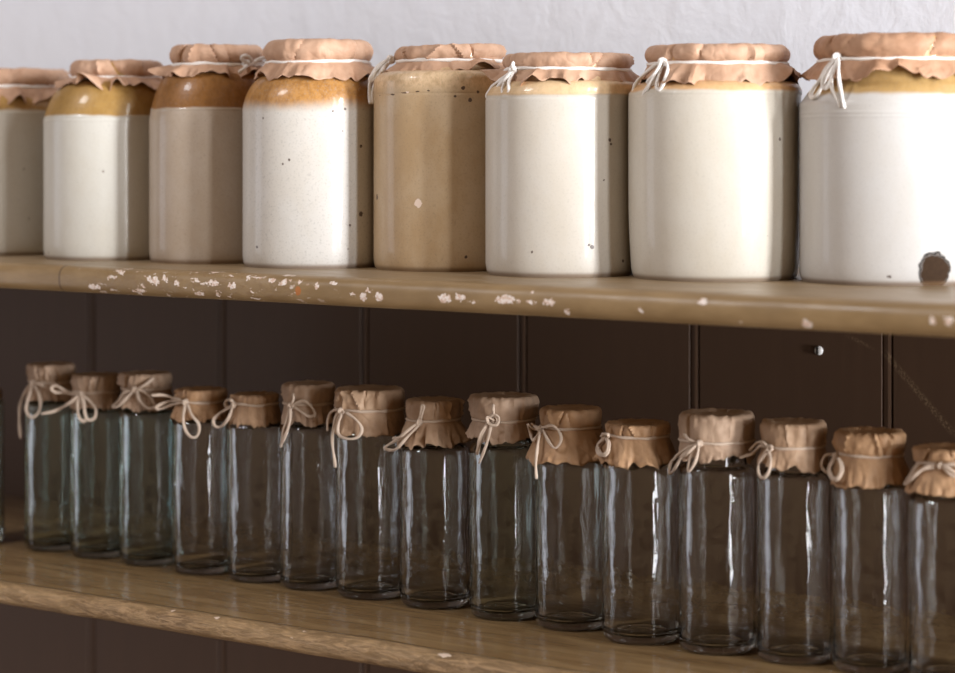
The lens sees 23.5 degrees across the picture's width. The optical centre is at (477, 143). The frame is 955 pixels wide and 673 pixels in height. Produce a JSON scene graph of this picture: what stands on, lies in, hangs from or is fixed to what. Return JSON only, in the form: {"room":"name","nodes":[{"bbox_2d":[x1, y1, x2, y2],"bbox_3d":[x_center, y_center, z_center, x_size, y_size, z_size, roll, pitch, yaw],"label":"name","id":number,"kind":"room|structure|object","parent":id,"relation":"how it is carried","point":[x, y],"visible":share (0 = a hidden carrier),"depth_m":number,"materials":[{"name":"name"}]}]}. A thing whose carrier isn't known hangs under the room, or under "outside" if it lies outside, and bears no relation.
{"room":"pantry","nodes":[
{"label":"pantry","id":0,"kind":"room"},
{"bbox_2d":[0,288,954,672],"bbox_3d":[-0.114,0.790,2.653,3.950,1.320,0.030,0,0,35],"label":"panelling","id":1,"kind":"object","parent":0,"point":[626,369],"depth_m":2.61,"materials":[{"name":"brown paint"}]},
{"bbox_2d":[0,494,908,672],"bbox_3d":[-0.247,0.466,2.465,3.950,0.023,0.429,0,0,35],"label":"shelf","id":2,"kind":"object","parent":1,"relation":"attached to","point":[390,633],"visible":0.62,"depth_m":2.21,"materials":[{"name":"brown wood"}]},
{"bbox_2d":[0,388,4,540],"bbox_3d":[-0.574,0.350,2.631,0.064,0.209,0.064,0,0,35],"label":"glass bottle","id":3,"kind":"object","parent":2,"relation":"on","point":[2,404],"visible":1,"depth_m":2.63,"materials":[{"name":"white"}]},
{"bbox_2d":[18,361,75,551],"bbox_3d":[-0.478,0.351,2.589,0.066,0.209,0.071,0,0,35],"label":"glass bottle","id":4,"kind":"object","parent":2,"relation":"on","point":[46,436],"visible":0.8,"depth_m":2.56,"materials":[{"name":"clear glass"}]},
{"bbox_2d":[41,371,121,558],"bbox_3d":[-0.428,0.354,2.540,0.088,0.201,0.065,0,0,-40],"label":"glass bottle","id":5,"kind":"object","parent":2,"relation":"on","point":[93,429],"visible":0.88,"depth_m":2.52,"materials":[{"name":"clear glass"}]},
{"bbox_2d":[112,370,174,565],"bbox_3d":[-0.359,0.351,2.502,0.068,0.207,0.071,0,0,35],"label":"glass bottle","id":6,"kind":"object","parent":2,"relation":"on","point":[145,432],"visible":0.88,"depth_m":2.48,"materials":[{"name":"clear glass"}]},
{"bbox_2d":[151,386,230,574],"bbox_3d":[-0.297,0.357,2.451,0.074,0.195,0.073,0,0,35],"label":"glass bottle","id":7,"kind":"object","parent":2,"relation":"on","point":[199,449],"visible":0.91,"depth_m":2.42,"materials":[{"name":"clear glass"}]},
{"bbox_2d":[212,391,281,582],"bbox_3d":[-0.231,0.358,2.409,0.069,0.195,0.065,0,0,35],"label":"glass bottle","id":8,"kind":"object","parent":2,"relation":"on","point":[253,419],"visible":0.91,"depth_m":2.38,"materials":[{"name":"clear glass"}]},
{"bbox_2d":[279,380,335,590],"bbox_3d":[-0.172,0.350,2.367,0.066,0.210,0.066,0,0,-13],"label":"glass bottle","id":9,"kind":"object","parent":2,"relation":"on","point":[307,470],"visible":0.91,"depth_m":2.34,"materials":[{"name":"clear glass"}]},
{"bbox_2d":[326,384,405,599],"bbox_3d":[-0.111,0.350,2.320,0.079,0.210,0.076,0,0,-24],"label":"glass bottle","id":10,"kind":"object","parent":2,"relation":"on","point":[367,417],"visible":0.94,"depth_m":2.29,"materials":[{"name":"clear glass"}]},
{"bbox_2d":[383,396,471,609],"bbox_3d":[-0.043,0.353,2.274,0.081,0.204,0.076,0,0,35],"label":"glass bottle","id":11,"kind":"object","parent":2,"relation":"on","point":[434,453],"visible":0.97,"depth_m":2.25,"materials":[{"name":"clear glass"}]},
{"bbox_2d":[465,391,539,620],"bbox_3d":[0.027,0.348,2.221,0.071,0.213,0.069,0,0,-21],"label":"glass bottle","id":12,"kind":"object","parent":2,"relation":"on","point":[501,478],"visible":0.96,"depth_m":2.19,"materials":[{"name":"clear glass"}]},
{"bbox_2d":[525,404,603,630],"bbox_3d":[0.088,0.352,2.174,0.088,0.207,0.087,0,0,17],"label":"glass bottle","id":13,"kind":"object","parent":2,"relation":"on","point":[568,476],"visible":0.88,"depth_m":2.14,"materials":[{"name":"clear glass"}]},
{"bbox_2d":[594,418,679,644],"bbox_3d":[0.149,0.355,2.116,0.076,0.199,0.076,0,0,35],"label":"glass bottle","id":14,"kind":"object","parent":2,"relation":"on","point":[640,540],"visible":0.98,"depth_m":2.09,"materials":[{"name":"clear glass"}]},
{"bbox_2d":[668,407,756,655],"bbox_3d":[0.215,0.348,2.073,0.077,0.214,0.070,0,0,-26],"label":"glass bottle","id":15,"kind":"object","parent":2,"relation":"on","point":[717,491],"visible":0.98,"depth_m":2.04,"materials":[{"name":"clear glass"}]},
{"bbox_2d":[739,417,832,664],"bbox_3d":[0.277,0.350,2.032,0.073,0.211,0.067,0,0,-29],"label":"glass bottle","id":16,"kind":"object","parent":2,"relation":"on","point":[794,494],"visible":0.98,"depth_m":2.01,"materials":[{"name":"clear glass"}]},
{"bbox_2d":[820,426,909,672],"bbox_3d":[0.339,0.351,1.996,0.072,0.207,0.072,0,0,35],"label":"glass bottle","id":17,"kind":"object","parent":2,"relation":"on","point":[868,475],"visible":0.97,"depth_m":1.97,"materials":[{"name":"clear glass"}]},
{"bbox_2d":[904,442,954,672],"bbox_3d":[0.400,0.355,1.952,0.076,0.199,0.074,0,0,35],"label":"glass bottle","id":18,"kind":"object","parent":2,"relation":"on","point":[930,483],"visible":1,"depth_m":1.93,"materials":[{"name":"clear glass"}]},
{"bbox_2d":[814,346,822,354],"bbox_3d":[0.343,0.207,2.312,0.009,0.009,0.007,0,0,35],"label":"screw","id":19,"kind":"object","parent":1,"relation":"attached to","point":[818,350],"visible":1,"depth_m":2.31,"materials":[{"name":"silver metal"}]},
{"bbox_2d":[0,0,954,100],"bbox_3d":[-0.088,-0.407,2.690,3.950,1.086,0.120,0,0,35],"label":"wall","id":20,"kind":"structure","parent":0,"point":[42,34],"depth_m":2.58,"materials":[{"name":"paint"}]},
{"bbox_2d":[0,255,954,337],"bbox_3d":[-0.244,0.138,2.469,3.950,0.028,0.418,0,0,35],"label":"shelf","id":21,"kind":"object","parent":20,"relation":"attached to","point":[796,303],"visible":0.7,"depth_m":2.04,"materials":[{"name":"brown wood"}]},
{"bbox_2d":[0,68,70,255],"bbox_3d":[-0.537,0.019,2.622,0.163,0.210,0.158,0,0,35],"label":"jar","id":22,"kind":"object","parent":21,"relation":"on","point":[26,94],"visible":0.51,"depth_m":2.56,"materials":[{"name":"ceramic"}]},
{"bbox_2d":[43,59,162,260],"bbox_3d":[-0.398,0.016,2.510,0.148,0.216,0.148,0,0,-26],"label":"jar","id":23,"kind":"object","parent":21,"relation":"on","point":[96,123],"visible":0.8,"depth_m":2.45,"materials":[{"name":"ceramic"}]},
{"bbox_2d":[147,43,266,263],"bbox_3d":[-0.281,0.010,2.437,0.133,0.229,0.132,0,0,35],"label":"jar","id":24,"kind":"object","parent":21,"relation":"on","point":[196,118],"visible":0.82,"depth_m":2.38,"materials":[{"name":"ceramic"}]},
{"bbox_2d":[243,38,374,268],"bbox_3d":[-0.167,0.009,2.352,0.145,0.230,0.144,0,0,-11],"label":"jar","id":25,"kind":"object","parent":21,"relation":"on","point":[308,116],"visible":0.94,"depth_m":2.29,"materials":[{"name":"ceramic"}]},
{"bbox_2d":[368,43,506,271],"bbox_3d":[-0.029,0.012,2.301,0.146,0.224,0.151,0,0,35],"label":"jar","id":26,"kind":"object","parent":21,"relation":"on","point":[429,106],"visible":0.81,"depth_m":2.23,"materials":[{"name":"ceramic"}]},
{"bbox_2d":[481,51,638,277],"bbox_3d":[0.083,0.018,2.204,0.148,0.211,0.150,0,0,35],"label":"jar","id":27,"kind":"object","parent":21,"relation":"on","point":[557,206],"visible":0.92,"depth_m":2.14,"materials":[{"name":"ceramic"}]},
{"bbox_2d":[628,43,801,281],"bbox_3d":[0.221,0.016,2.142,0.162,0.216,0.160,0,0,-10],"label":"jar","id":28,"kind":"object","parent":21,"relation":"on","point":[713,129],"visible":0.99,"depth_m":2.08,"materials":[{"name":"ceramic"}]},
{"bbox_2d":[799,32,954,285],"bbox_3d":[0.378,0.013,2.086,0.168,0.223,0.176,0,0,35],"label":"jar","id":29,"kind":"object","parent":21,"relation":"on","point":[877,121],"visible":1,"depth_m":2.01,"materials":[{"name":"ceramic"}]}
]}

